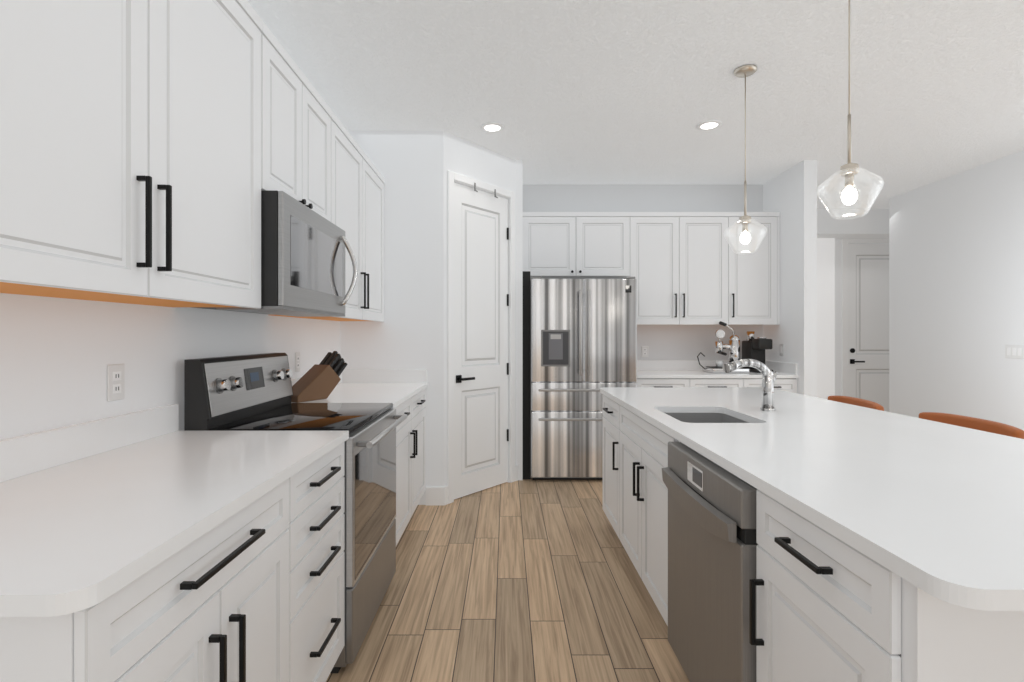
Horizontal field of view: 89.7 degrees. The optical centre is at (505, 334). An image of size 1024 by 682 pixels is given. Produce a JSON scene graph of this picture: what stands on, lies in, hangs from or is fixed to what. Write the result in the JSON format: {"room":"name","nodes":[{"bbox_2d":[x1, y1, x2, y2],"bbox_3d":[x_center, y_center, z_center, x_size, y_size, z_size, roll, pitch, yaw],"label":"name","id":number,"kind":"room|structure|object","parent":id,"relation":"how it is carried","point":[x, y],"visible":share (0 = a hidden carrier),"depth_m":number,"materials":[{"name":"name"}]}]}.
{"room":"kitchen","nodes":[
{"label":"kitchen","id":0,"kind":"room"},
{"bbox_2d":[0,293,339,439],"bbox_3d":[-1.300,-0.130,0.925,0.120,2.800,8.850,0,0,0],"label":"wall","id":1,"kind":"structure","parent":0,"point":[58,356],"depth_m":1.61,"materials":[{"name":"white paint"}]},
{"bbox_2d":[107,364,124,401],"bbox_3d":[-1.235,0.150,1.633,0.006,0.115,0.070,0,0,0],"label":"electrical outlet","id":2,"kind":"object","parent":1,"relation":"attached to","point":[115,382],"visible":1,"depth_m":1.63,"materials":[{"name":"white plastic"}]},
{"bbox_2d":[0,0,262,308],"bbox_3d":[-1.058,-0.634,1.312,0.360,1.072,1.213,0,0,0],"label":"upper cabinet","id":3,"kind":"object","parent":1,"relation":"attached to","point":[130,151],"visible":1,"depth_m":1.26,"materials":[{"name":"white paint"}]},
{"bbox_2d":[261,22,331,221],"bbox_3d":[-1.060,-0.858,2.300,0.356,0.624,0.756,0,0,0],"label":"upper cabinet","id":4,"kind":"object","parent":1,"relation":"attached to","point":[296,113],"visible":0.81,"depth_m":2.20,"materials":[{"name":"white paint"}]},
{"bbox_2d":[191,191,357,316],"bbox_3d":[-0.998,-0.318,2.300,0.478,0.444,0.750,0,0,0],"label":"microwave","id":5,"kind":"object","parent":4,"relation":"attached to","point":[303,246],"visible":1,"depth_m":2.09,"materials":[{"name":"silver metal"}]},
{"bbox_2d":[295,352,299,371],"bbox_3d":[-1.235,0.160,3.055,0.006,0.115,0.070,0,0,0],"label":"electrical outlet","id":6,"kind":"object","parent":1,"relation":"attached to","point":[297,361],"visible":1,"depth_m":3.04,"materials":[{"name":"white plastic"}]},
{"bbox_2d":[268,111,384,321],"bbox_3d":[-1.058,-0.634,3.264,0.360,1.072,1.165,0,0,0],"label":"upper cabinet","id":7,"kind":"object","parent":1,"relation":"attached to","point":[357,195],"visible":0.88,"depth_m":3.20,"materials":[{"name":"white paint"}]},
{"bbox_2d":[340,130,529,504],"bbox_3d":[-0.513,-0.130,4.540,1.454,2.800,1.380,0,0,0],"label":"wall","id":8,"kind":"structure","parent":0,"point":[413,167],"depth_m":3.85,"materials":[{"name":"white paint"}]},
{"bbox_2d":[426,465,517,505],"bbox_3d":[-0.241,1.202,4.178,0.715,0.135,0.684,0,0,0],"label":"baseboard","id":9,"kind":"structure","parent":8,"relation":"attached to","point":[436,496],"depth_m":3.84,"materials":[{"name":"white paint"}]},
{"bbox_2d":[447,170,514,503],"bbox_3d":[-0.207,0.017,4.192,0.150,2.507,0.787,0,0,41],"label":"door frame","id":10,"kind":"structure","parent":8,"relation":"attached to","point":[452,177],"depth_m":3.90,"materials":[{"name":"white paint"}]},
{"bbox_2d":[454,182,508,498],"bbox_3d":[-0.187,0.045,4.175,0.097,2.433,0.655,0,0,41],"label":"pantry door","id":11,"kind":"structure","parent":8,"relation":"in","point":[481,305],"depth_m":4.18,"materials":[{"name":"white paint"}]},
{"bbox_2d":[326,476,689,681],"bbox_3d":[1.750,1.300,2.250,9.500,0.060,11.500,0,0,0],"label":"floor","id":12,"kind":"structure","parent":0,"point":[528,580],"depth_m":2.45,"materials":[{"name":"brown wood"}]},
{"bbox_2d":[0,442,344,681],"bbox_3d":[-0.903,0.828,1.327,0.670,0.884,1.183,0,0,0],"label":"base cabinet","id":13,"kind":"object","parent":12,"relation":"on","point":[254,591],"visible":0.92,"depth_m":1.11,"materials":[{"name":"white paint"}]},
{"bbox_2d":[0,404,348,616],"bbox_3d":[-0.911,0.321,1.312,0.653,0.130,1.213,0,0,0],"label":"countertop","id":14,"kind":"structure","parent":13,"relation":"on","point":[93,512],"depth_m":1.16,"materials":[{"name":"stone"}]},
{"bbox_2d":[184,353,407,672],"bbox_3d":[-0.871,0.681,2.300,0.730,1.178,0.754,0,0,0],"label":"range","id":15,"kind":"object","parent":12,"relation":"on","point":[252,392],"visible":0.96,"depth_m":2.12,"materials":[{"name":"silver metal"}]},
{"bbox_2d":[394,388,425,545],"bbox_3d":[-0.903,0.828,3.264,0.670,0.884,1.164,0,0,0],"label":"base cabinet","id":16,"kind":"object","parent":12,"relation":"on","point":[410,459],"visible":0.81,"depth_m":3.22,"materials":[{"name":"white paint"}]},
{"bbox_2d":[291,369,427,408],"bbox_3d":[-0.911,0.321,3.265,0.653,0.130,1.166,0,0,0],"label":"countertop","id":17,"kind":"structure","parent":16,"relation":"on","point":[396,387],"depth_m":3.56,"materials":[{"name":"stone"}]},
{"bbox_2d":[291,351,346,402],"bbox_3d":[-1.051,0.224,2.886,0.115,0.262,0.377,0,0,28],"label":"knife block","id":18,"kind":"object","parent":17,"relation":"on","point":[321,380],"visible":1,"depth_m":2.85,"materials":[{"name":"brown wood"}]},
{"bbox_2d":[530,277,636,479],"bbox_3d":[0.672,0.384,4.790,0.910,1.773,0.820,0,0,0],"label":"refrigerator","id":19,"kind":"object","parent":12,"relation":"on","point":[583,341],"visible":0.85,"depth_m":4.42,"materials":[{"name":"silver metal"}]},
{"bbox_2d":[602,395,679,535],"bbox_3d":[0.980,0.828,3.175,0.680,0.884,0.550,0,0,0],"label":"base cabinet","id":20,"kind":"object","parent":12,"relation":"on","point":[621,427],"depth_m":3.00,"materials":[{"name":"white paint"}]},
{"bbox_2d":[618,447,667,625],"bbox_3d":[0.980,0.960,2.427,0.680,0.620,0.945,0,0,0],"label":"base cabinet","id":21,"kind":"object","parent":12,"relation":"on","point":[642,491],"depth_m":2.36,"materials":[{"name":"white paint"}]},
{"bbox_2d":[662,442,757,681],"bbox_3d":[0.903,0.783,1.640,0.643,0.763,0.612,0,0,0],"label":"dishwasher","id":22,"kind":"object","parent":21,"relation":"in","point":[712,544],"visible":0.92,"depth_m":1.54,"materials":[{"name":"silver metal"}]},
{"bbox_2d":[636,378,747,386],"bbox_3d":[1.642,0.828,4.914,0.963,0.884,0.628,0,0,0],"label":"base cabinet","id":23,"kind":"object","parent":12,"relation":"on","point":[641,382],"depth_m":4.60,"materials":[{"name":"white paint"}]},
{"bbox_2d":[637,360,798,377],"bbox_3d":[1.877,0.321,4.907,1.463,0.130,0.643,0,0,0],"label":"countertop","id":24,"kind":"structure","parent":23,"relation":"on","point":[669,368],"depth_m":4.89,"materials":[{"name":"stone"}]},
{"bbox_2d":[697,321,749,372],"bbox_3d":[2.061,0.113,4.926,0.419,0.485,0.286,0,0,0],"label":"espresso machine","id":25,"kind":"object","parent":24,"relation":"on","point":[732,346],"visible":0.96,"depth_m":4.89,"materials":[{"name":"silver metal"}]},
{"bbox_2d":[742,331,772,372],"bbox_3d":[2.420,0.160,4.966,0.156,0.390,0.351,0,0,0],"label":"coffee machine","id":26,"kind":"object","parent":24,"relation":"on","point":[753,348],"visible":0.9,"depth_m":4.93,"materials":[{"name":"black plastic"}]},
{"bbox_2d":[748,378,796,392],"bbox_3d":[2.365,0.828,4.914,0.482,0.884,0.628,0,0,0],"label":"base cabinet","id":27,"kind":"object","parent":12,"relation":"on","point":[787,384],"depth_m":4.60,"materials":[{"name":"white paint"}]},
{"bbox_2d":[827,396,883,410],"bbox_3d":[1.732,0.811,2.859,0.475,0.920,0.472,0,0,5],"label":"stool","id":28,"kind":"object","parent":12,"relation":"on","point":[859,402],"visible":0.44,"depth_m":2.82,"materials":[{"name":"orange leather"}]},
{"bbox_2d":[749,489,1023,681],"bbox_3d":[0.980,0.828,1.075,0.680,0.884,0.499,0,0,0],"label":"base cabinet","id":29,"kind":"object","parent":12,"relation":"on","point":[830,607],"depth_m":0.96,"materials":[{"name":"white paint"}]},
{"bbox_2d":[600,387,1023,610],"bbox_3d":[1.200,0.371,2.110,1.140,0.030,2.780,0,0,0],"label":"countertop","id":30,"kind":"structure","parent":29,"relation":"on","point":[934,508],"depth_m":1.31,"materials":[{"name":"stone"}]},
{"bbox_2d":[665,413,748,422],"bbox_3d":[0.897,0.492,2.322,0.402,0.212,0.527,0,0,0],"label":"sink","id":31,"kind":"object","parent":30,"relation":"in","point":[704,417],"depth_m":2.57,"materials":[{"name":"silver metal"}]},
{"bbox_2d":[722,359,777,410],"bbox_3d":[1.158,0.233,2.418,0.336,0.246,0.206,0,0,0],"label":"faucet","id":32,"kind":"object","parent":30,"relation":"on","point":[768,381],"visible":1,"depth_m":2.40,"materials":[{"name":"silver metal"}]},
{"bbox_2d":[919,412,1023,438],"bbox_3d":[1.767,0.811,2.185,0.475,0.920,0.472,0,0,0],"label":"stool","id":33,"kind":"object","parent":12,"relation":"on","point":[982,425],"visible":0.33,"depth_m":2.15,"materials":[{"name":"orange leather"}]},
{"bbox_2d":[247,0,1023,208],"bbox_3d":[1.750,-1.560,2.250,9.500,0.060,11.500,0,0,0],"label":"ceiling","id":34,"kind":"structure","parent":0,"point":[600,91],"depth_m":3.11,"materials":[{"name":"white paint"}]},
{"bbox_2d":[480,122,503,132],"bbox_3d":[-0.100,-1.525,3.790,0.176,0.010,0.176,0,0,0],"label":"recessed light","id":35,"kind":"object","parent":34,"relation":"in","point":[492,127],"visible":1,"depth_m":3.79,"materials":[{"name":"white paint"}]},
{"bbox_2d":[696,120,721,129],"bbox_3d":[1.480,-1.525,3.750,0.176,0.010,0.176,0,0,0],"label":"recessed light","id":36,"kind":"object","parent":34,"relation":"in","point":[710,125],"visible":1,"depth_m":3.74,"materials":[{"name":"white paint"}]},
{"bbox_2d":[724,64,766,253],"bbox_3d":[1.380,-1.000,2.970,0.228,1.057,0.228,0,0,0],"label":"pendant light","id":37,"kind":"object","parent":34,"relation":"hanging from","point":[745,71],"visible":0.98,"depth_m":2.96,"materials":[{"name":"clear glass"}]},
{"bbox_2d":[816,0,884,219],"bbox_3d":[1.380,-1.000,2.070,0.228,1.057,0.228,0,0,0],"label":"pendant light","id":38,"kind":"object","parent":34,"relation":"hanging from","point":[849,170],"visible":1,"depth_m":2.06,"materials":[{"name":"clear glass"}]},
{"bbox_2d":[523,184,762,359],"bbox_3d":[0.745,-0.130,5.290,3.970,2.800,0.120,0,0,0],"label":"wall","id":39,"kind":"structure","parent":0,"point":[676,342],"depth_m":5.23,"materials":[{"name":"white paint"}]},
{"bbox_2d":[523,212,630,278],"bbox_3d":[0.665,-0.868,5.064,1.028,0.604,0.328,0,0,0],"label":"upper cabinet","id":40,"kind":"object","parent":39,"relation":"attached to","point":[556,245],"depth_m":4.90,"materials":[{"name":"white paint"}]},
{"bbox_2d":[641,346,647,356],"bbox_3d":[1.410,0.170,5.225,0.070,0.115,0.006,0,0,0],"label":"electrical outlet","id":41,"kind":"object","parent":39,"relation":"attached to","point":[644,351],"visible":1,"depth_m":5.22,"materials":[{"name":"white plastic"}]},
{"bbox_2d":[627,212,730,324],"bbox_3d":[1.648,-0.638,5.064,0.937,1.064,0.328,0,0,0],"label":"upper cabinet","id":42,"kind":"object","parent":39,"relation":"attached to","point":[687,268],"depth_m":4.90,"materials":[{"name":"white paint"}]},
{"bbox_2d":[719,212,779,324],"bbox_3d":[2.360,-0.638,5.064,0.487,1.064,0.328,0,0,0],"label":"upper cabinet","id":43,"kind":"object","parent":39,"relation":"attached to","point":[755,277],"depth_m":4.90,"materials":[{"name":"white paint"}]},
{"bbox_2d":[763,160,816,396],"bbox_3d":[2.667,-0.130,4.870,0.115,2.800,0.720,0,0,0],"label":"wall","id":44,"kind":"structure","parent":0,"point":[790,195],"depth_m":4.61,"materials":[{"name":"white paint"}]},
{"bbox_2d":[780,344,783,355],"bbox_3d":[2.605,0.140,4.870,0.008,0.115,0.070,0,0,0],"label":"light switch","id":45,"kind":"object","parent":44,"relation":"attached to","point":[781,349],"visible":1,"depth_m":4.86,"materials":[{"name":"white plastic"}]},
{"bbox_2d":[817,209,888,398],"bbox_3d":[4.065,-0.130,6.425,2.670,2.800,0.350,0,0,0],"label":"wall","id":46,"kind":"structure","parent":0,"point":[872,224],"depth_m":6.54,"materials":[{"name":"white paint"}]},
{"bbox_2d":[835,239,888,395],"bbox_3d":[4.250,-0.130,6.660,4.500,2.800,0.120,0,0,0],"label":"wall","id":47,"kind":"structure","parent":0,"point":[838,317],"depth_m":6.60,"materials":[{"name":"white paint"}]},
{"bbox_2d":[842,239,888,395],"bbox_3d":[4.785,0.010,6.591,0.970,2.520,0.018,0,0,0],"label":"door frame","id":48,"kind":"structure","parent":47,"relation":"attached to","point":[845,242],"depth_m":6.58,"materials":[{"name":"white paint"}]},
{"bbox_2d":[848,244,888,411],"bbox_3d":[4.785,0.046,6.598,0.812,2.432,0.097,0,0,0],"label":"hall door","id":49,"kind":"structure","parent":47,"relation":"in","point":[868,321],"depth_m":6.62,"materials":[{"name":"white paint"}]},
{"bbox_2d":[889,150,1023,430],"bbox_3d":[4.340,-0.130,1.125,0.120,2.800,9.250,0,0,0],"label":"wall","id":50,"kind":"structure","parent":0,"point":[956,283],"depth_m":4.85,"materials":[{"name":"white paint"}]},
{"bbox_2d":[1005,345,1023,358],"bbox_3d":[4.275,0.140,4.330,0.008,0.115,0.162,0,0,0],"label":"light switch","id":51,"kind":"object","parent":50,"relation":"attached to","point":[1015,351],"visible":1,"depth_m":4.33,"materials":[{"name":"white plastic"}]}
]}

